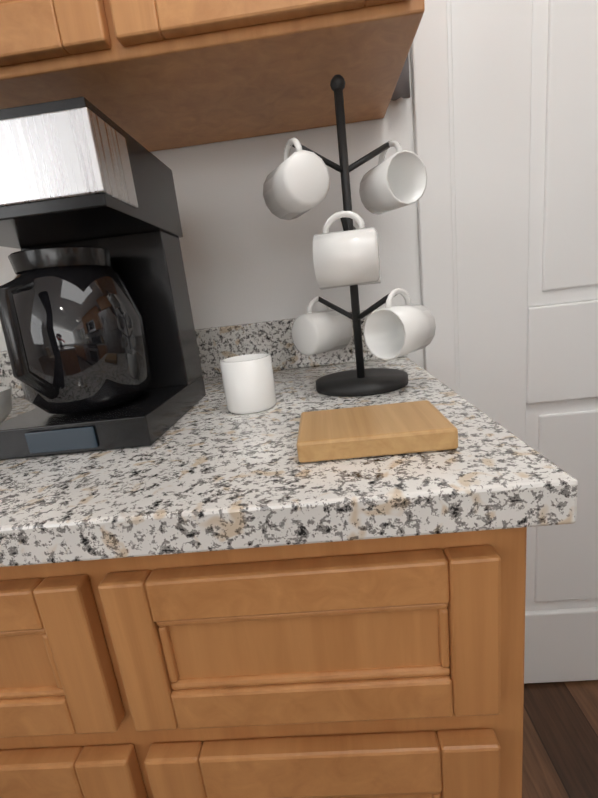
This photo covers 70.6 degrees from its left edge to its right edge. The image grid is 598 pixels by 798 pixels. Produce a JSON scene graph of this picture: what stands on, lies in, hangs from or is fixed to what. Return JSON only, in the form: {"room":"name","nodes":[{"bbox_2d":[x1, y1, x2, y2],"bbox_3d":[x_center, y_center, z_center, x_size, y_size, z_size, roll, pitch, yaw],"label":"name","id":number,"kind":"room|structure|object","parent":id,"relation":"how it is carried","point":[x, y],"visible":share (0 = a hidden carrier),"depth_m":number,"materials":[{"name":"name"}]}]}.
{"room":"kitchen","nodes":[
{"label":"kitchen","id":0,"kind":"room"},
{"bbox_2d":[0,48,423,368],"bbox_3d":[0.384,-0.554,0.770,2.810,2.746,0.220,-6,14,4],"label":"wall","id":1,"kind":"structure","parent":0,"point":[247,255],"depth_m":0.83,"materials":[{"name":"white paint"}]},
{"bbox_2d":[0,0,424,151],"bbox_3d":[-0.426,-0.804,0.553,1.138,0.795,0.341,-6,14,4],"label":"wall cabinet","id":2,"kind":"object","parent":1,"relation":"attached to","point":[152,75],"visible":0.96,"depth_m":0.53,"materials":[{"name":"brown wood"}]},
{"bbox_2d":[391,56,409,100],"bbox_3d":[0.145,-0.833,0.682,0.037,0.621,0.037,-6,14,4],"label":"apron","id":3,"kind":"object","parent":1,"relation":"hanging from","point":[402,88],"visible":0.27,"depth_m":0.74,"materials":[{"name":"grey"}]},
{"bbox_2d":[411,0,459,394],"bbox_3d":[0.709,-0.251,0.876,0.924,2.037,0.136,-6,14,4],"label":"door frame","id":4,"kind":"structure","parent":1,"relation":"attached to","point":[432,74],"depth_m":0.79,"materials":[{"name":"white paint"}]},
{"bbox_2d":[451,0,597,683],"bbox_3d":[0.711,-0.205,0.845,0.770,1.947,0.109,-6,14,4],"label":"back door","id":5,"kind":"structure","parent":1,"relation":"in","point":[525,87],"depth_m":0.86,"materials":[{"name":"white"}]},
{"bbox_2d":[522,680,597,797],"bbox_3d":[-1.878,1.561,-0.824,7.740,0.060,11.000,-6,14,4],"label":"floor","id":6,"kind":"structure","parent":0,"point":[560,740],"depth_m":0.98,"materials":[{"name":"brown wood"}]},
{"bbox_2d":[0,308,577,797],"bbox_3d":[-0.291,0.432,0.723,1.100,1.020,0.607,-6,14,4],"label":"base cabinet","id":7,"kind":"object","parent":6,"relation":"on","point":[208,594],"visible":0.98,"depth_m":0.36,"materials":[{"name":"brown wood"}]},
{"bbox_2d":[0,386,11,422],"bbox_3d":[-0.499,0.021,0.645,0.116,0.055,0.116,-6,14,4],"label":"bowl","id":8,"kind":"object","parent":7,"relation":"on","point":[5,401],"visible":0.97,"depth_m":0.65,"materials":[{"name":"white ceramic"}]},
{"bbox_2d":[0,97,205,459],"bbox_3d":[-0.280,-0.129,0.537,0.214,0.345,0.287,-6,14,4],"label":"coffee maker","id":9,"kind":"object","parent":7,"relation":"on","point":[96,320],"visible":1,"depth_m":0.47,"materials":[{"name":"black plastic"}]},
{"bbox_2d":[220,353,276,413],"bbox_3d":[-0.069,-0.022,0.584,0.070,0.070,0.070,-6,14,4],"label":"mug","id":10,"kind":"object","parent":7,"relation":"on","point":[248,383],"visible":1,"depth_m":0.56,"materials":[{"name":"white ceramic"}]},
{"bbox_2d":[263,74,435,396],"bbox_3d":[0.073,-0.222,0.600,0.228,0.415,0.224,-6,14,4],"label":"mug tree","id":11,"kind":"object","parent":7,"relation":"on","point":[296,184],"visible":1,"depth_m":0.57,"materials":[{"name":"white ceramic"}]},
{"bbox_2d":[297,400,457,462],"bbox_3d":[0.070,0.029,0.416,0.140,0.020,0.100,-6,14,4],"label":"cutting board","id":12,"kind":"object","parent":7,"relation":"on","point":[383,429],"visible":1,"depth_m":0.37,"materials":[{"name":"brown wood"}]}
]}

